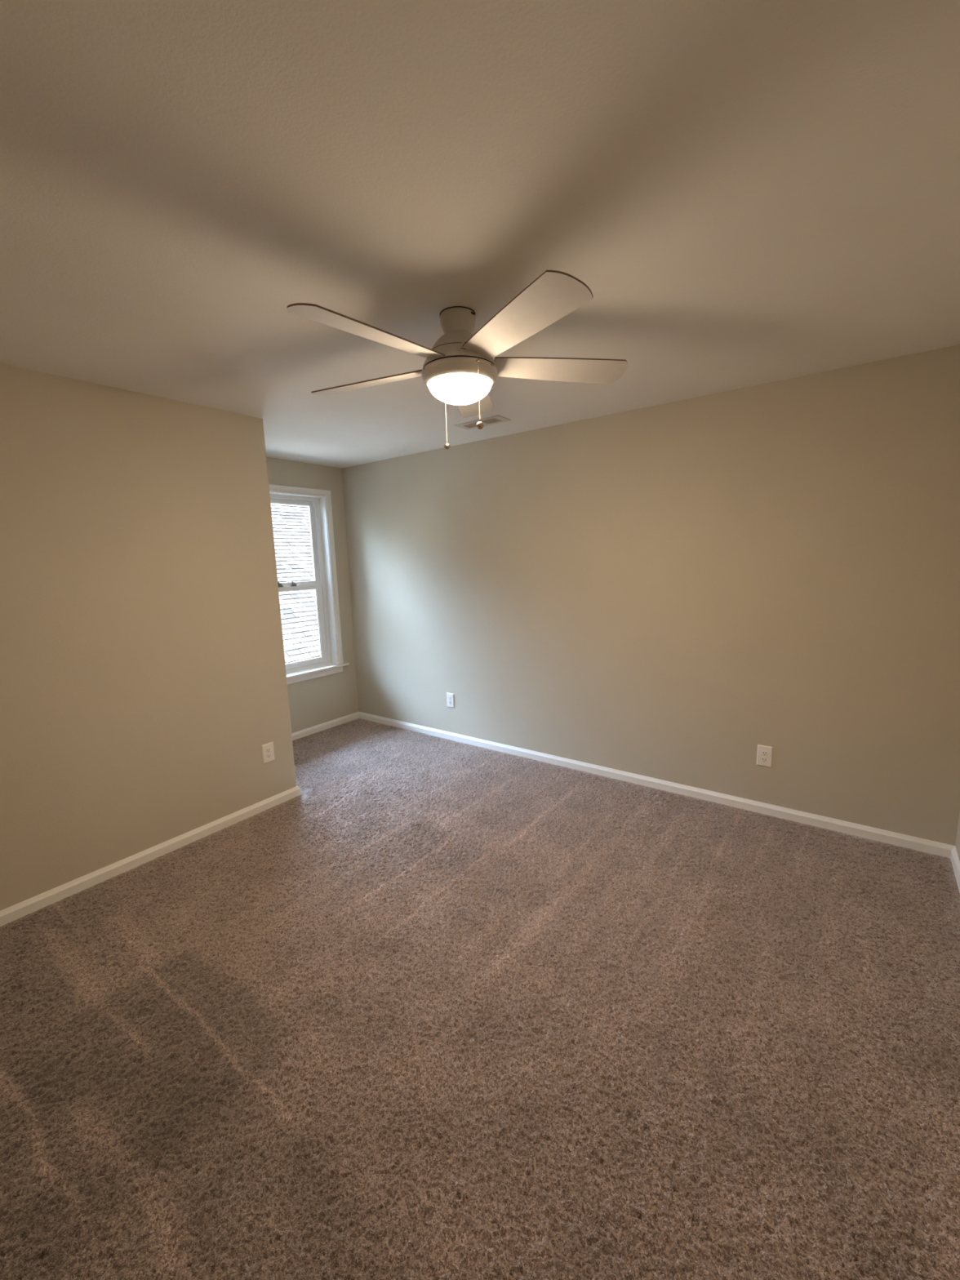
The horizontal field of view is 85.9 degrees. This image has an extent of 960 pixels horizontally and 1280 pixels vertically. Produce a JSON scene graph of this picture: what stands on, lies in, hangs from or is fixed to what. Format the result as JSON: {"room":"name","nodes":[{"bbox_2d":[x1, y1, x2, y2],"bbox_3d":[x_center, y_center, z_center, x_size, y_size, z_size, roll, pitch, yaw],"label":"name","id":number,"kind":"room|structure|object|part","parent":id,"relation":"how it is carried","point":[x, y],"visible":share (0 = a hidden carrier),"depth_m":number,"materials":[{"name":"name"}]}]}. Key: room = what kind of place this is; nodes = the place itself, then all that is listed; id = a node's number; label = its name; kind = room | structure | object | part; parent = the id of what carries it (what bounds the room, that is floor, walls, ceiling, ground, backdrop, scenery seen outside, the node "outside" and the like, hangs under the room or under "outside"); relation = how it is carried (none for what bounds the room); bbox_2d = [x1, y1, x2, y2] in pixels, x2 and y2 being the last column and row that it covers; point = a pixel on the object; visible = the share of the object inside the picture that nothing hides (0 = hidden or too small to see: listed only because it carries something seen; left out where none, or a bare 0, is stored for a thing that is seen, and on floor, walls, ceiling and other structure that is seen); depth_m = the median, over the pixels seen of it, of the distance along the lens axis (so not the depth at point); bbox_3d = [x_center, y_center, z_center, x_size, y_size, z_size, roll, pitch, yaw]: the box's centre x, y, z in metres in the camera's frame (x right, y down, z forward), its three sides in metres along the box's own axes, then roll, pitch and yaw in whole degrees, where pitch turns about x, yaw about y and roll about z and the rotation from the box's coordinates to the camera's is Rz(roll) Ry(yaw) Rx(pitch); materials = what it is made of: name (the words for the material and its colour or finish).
{"room":"empty bedroom","nodes":[
{"label":"empty bedroom","id":0,"kind":"room"},
{"bbox_2d":[0,363,296,911],"bbox_3d":[-2.537,0.040,2.515,1.018,2.510,2.845,5,11,36],"label":"wall","id":1,"kind":"structure","parent":0,"point":[144,683],"depth_m":2.63,"materials":[{"name":"beige paint"}]},
{"bbox_2d":[0,786,301,926],"bbox_3d":[-2.080,1.247,2.401,0.015,0.094,2.860,5,11,36],"label":"baseboard","id":2,"kind":"structure","parent":1,"relation":"attached to","point":[13,913],"depth_m":2.73,"materials":[{"name":"white paint"}]},
{"bbox_2d":[261,742,275,764],"bbox_3d":[-1.363,0.728,3.321,0.010,0.127,0.081,5,11,36],"label":"wall outlet","id":3,"kind":"object","parent":1,"relation":"attached to","point":[268,753],"visible":1,"depth_m":3.31,"materials":[{"name":"white plastic"}]},
{"bbox_2d":[266,457,358,733],"bbox_3d":[-1.775,-0.296,4.492,0.140,2.510,1.525,5,11,36],"label":"wall","id":4,"kind":"structure","parent":0,"point":[313,702],"depth_m":4.86,"materials":[{"name":"beige paint"}]},
{"bbox_2d":[268,484,349,684],"bbox_3d":[-1.731,-0.463,4.502,0.187,1.707,1.194,5,11,36],"label":"window","id":5,"kind":"structure","parent":4,"relation":"in","point":[318,501],"depth_m":4.82,"materials":[{"name":"white paint"}]},
{"bbox_3d":[-1.805,-0.824,4.492,0.021,0.797,0.888,5,11,36],"label":"sash","id":6,"kind":"part","parent":5,"relation":"part of","materials":[{"name":"white glass"}]},
{"bbox_3d":[-1.781,-0.474,4.538,0.063,1.565,0.964,5,11,36],"label":"frame","id":7,"kind":"part","parent":5,"relation":"part of","materials":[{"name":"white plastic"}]},
{"bbox_3d":[-1.759,-0.098,4.590,0.022,0.741,0.888,5,11,36],"label":"sash","id":8,"kind":"part","parent":5,"relation":"part of","materials":[{"name":"white plastic"}]},
{"bbox_2d":[291,711,359,740],"bbox_3d":[-1.640,0.874,4.679,0.015,0.094,1.405,5,11,36],"label":"baseboard","id":9,"kind":"structure","parent":4,"relation":"attached to","point":[330,724],"depth_m":4.89,"materials":[{"name":"white paint"}]},
{"bbox_2d":[0,718,959,1279],"bbox_3d":[-0.687,1.246,2.233,4.492,0.032,4.254,5,11,36],"label":"floor","id":10,"kind":"structure","parent":0,"point":[435,1008],"depth_m":1.67,"materials":[{"name":"carpet"}]},
{"bbox_2d":[0,0,959,468],"bbox_3d":[-0.797,-1.214,1.869,4.808,0.100,4.490,5,11,36],"label":"ceiling","id":11,"kind":"structure","parent":0,"point":[743,193],"depth_m":1.26,"materials":[{"name":"paint"}]},
{"bbox_2d":[287,270,627,449],"bbox_3d":[-0.109,-0.967,1.899,1.270,0.441,1.248,5,11,36],"label":"ceiling fan","id":12,"kind":"object","parent":11,"relation":"hanging from","point":[460,369],"visible":1,"depth_m":1.80,"materials":[{"name":"white wood"}]},
{"bbox_3d":[-0.338,-0.965,1.623,0.154,0.040,0.537,6,12,42],"label":"blade","id":13,"kind":"part","parent":12,"relation":"part of","materials":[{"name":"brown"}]},
{"bbox_3d":[-0.437,-1.032,2.070,0.537,0.040,0.154,2,10,25],"label":"blade","id":14,"kind":"part","parent":12,"relation":"part of","materials":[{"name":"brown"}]},
{"bbox_3d":[-0.133,-0.787,2.086,0.025,0.031,0.025,5,11,36],"label":"pull knob","id":15,"kind":"part","parent":12,"relation":"part of","materials":[{"name":"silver metal"}]},
{"bbox_3d":[-0.073,-0.922,1.927,0.237,0.070,0.237,5,11,36],"label":"lamp shade","id":16,"kind":"part","parent":12,"relation":"part of","materials":[{"name":"white glass"}]},
{"bbox_3d":[-0.038,-1.081,2.299,0.154,0.040,0.537,-1,9,7],"label":"blade","id":17,"kind":"part","parent":12,"relation":"part of","materials":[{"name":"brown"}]},
{"bbox_3d":[-0.003,-0.868,1.801,0.003,0.204,0.003,-7,10,-30],"label":"pull chain","id":18,"kind":"part","parent":12,"relation":"part of","materials":[{"name":"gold metal"}]},
{"bbox_3d":[0.000,-0.759,1.818,0.025,0.031,0.025,5,11,36],"label":"pull knob","id":19,"kind":"part","parent":12,"relation":"part of","materials":[{"name":"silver metal"}]},
{"bbox_3d":[0.122,-0.972,1.575,0.154,0.040,0.537,-7,10,-29],"label":"blade","id":20,"kind":"part","parent":12,"relation":"part of","materials":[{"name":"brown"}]},
{"bbox_3d":[0.308,-1.043,1.993,0.537,0.040,0.154,-4,9,-11],"label":"blade","id":21,"kind":"part","parent":12,"relation":"part of","materials":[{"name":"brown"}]},
{"bbox_2d":[454,414,511,429],"bbox_3d":[0.015,-1.422,3.383,0.355,0.012,0.145,5,11,36],"label":"ceiling vent","id":22,"kind":"object","parent":11,"relation":"in","point":[495,419],"visible":0.94,"depth_m":3.36,"materials":[{"name":"white metal"}]},
{"bbox_2d":[342,344,959,845],"bbox_3d":[0.565,-0.258,3.781,4.748,2.510,0.120,5,11,36],"label":"wall","id":23,"kind":"structure","parent":0,"point":[673,591],"depth_m":3.11,"materials":[{"name":"beige paint"}]},
{"bbox_2d":[446,692,454,707],"bbox_3d":[-0.258,0.521,4.458,0.081,0.127,0.010,5,11,36],"label":"wall outlet","id":24,"kind":"object","parent":23,"relation":"attached to","point":[450,696],"visible":1,"depth_m":4.45,"materials":[{"name":"white plastic"}]},
{"bbox_2d":[358,711,955,858],"bbox_3d":[0.570,0.925,3.906,4.488,0.094,0.015,5,11,36],"label":"baseboard","id":25,"kind":"structure","parent":23,"relation":"attached to","point":[918,844],"depth_m":3.27,"materials":[{"name":"white paint"}]},
{"bbox_2d":[756,744,773,767],"bbox_3d":[1.675,0.685,3.036,0.081,0.127,0.010,5,11,36],"label":"wall outlet","id":26,"kind":"object","parent":23,"relation":"attached to","point":[764,753],"visible":1,"depth_m":3.03,"materials":[{"name":"white plastic"}]},
{"bbox_2d":[760,756,767,762],"bbox_3d":[1.674,0.704,3.037,0.034,0.028,0.003,5,11,36],"label":"receptacle","id":27,"kind":"object","parent":26,"relation":"attached to","point":[763,759],"depth_m":3.04,"materials":[{"name":"grey plastic"}]},
{"bbox_2d":[761,751,768,755],"bbox_3d":[1.673,0.666,3.030,0.034,0.028,0.003,5,11,36],"label":"receptacle","id":28,"kind":"object","parent":26,"relation":"attached to","point":[763,753],"depth_m":3.03,"materials":[{"name":"grey plastic"}]},
{"bbox_2d":[955,811,959,860],"bbox_3d":[1.091,0.222,0.636,0.120,2.510,4.370,5,11,36],"label":"wall","id":29,"kind":"structure","parent":0,"point":[957,838],"depth_m":2.53,"materials":[{"name":"beige paint"}]},
{"bbox_2d":[950,846,959,893],"bbox_3d":[1.110,1.381,0.908,0.015,0.094,4.250,5,11,36],"label":"baseboard","id":30,"kind":"structure","parent":29,"relation":"attached to","point":[955,861],"depth_m":2.46,"materials":[{"name":"white paint"}]},
{"label":"outside","id":31,"kind":"structure","parent":0,"visible":0},
{"bbox_3d":[-5.685,3.226,11.557,13.700,0.100,32.000,5,11,36],"label":"ground","id":32,"kind":"structure","parent":31,"visible":0},
{"bbox_2d":[271,503,326,672],"bbox_3d":[-6.097,-0.784,11.109,6.801,7.982,18.549,5,11,36],"label":"house","id":33,"kind":"structure","parent":32,"relation":"on","point":[291,523],"depth_m":12.04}
]}

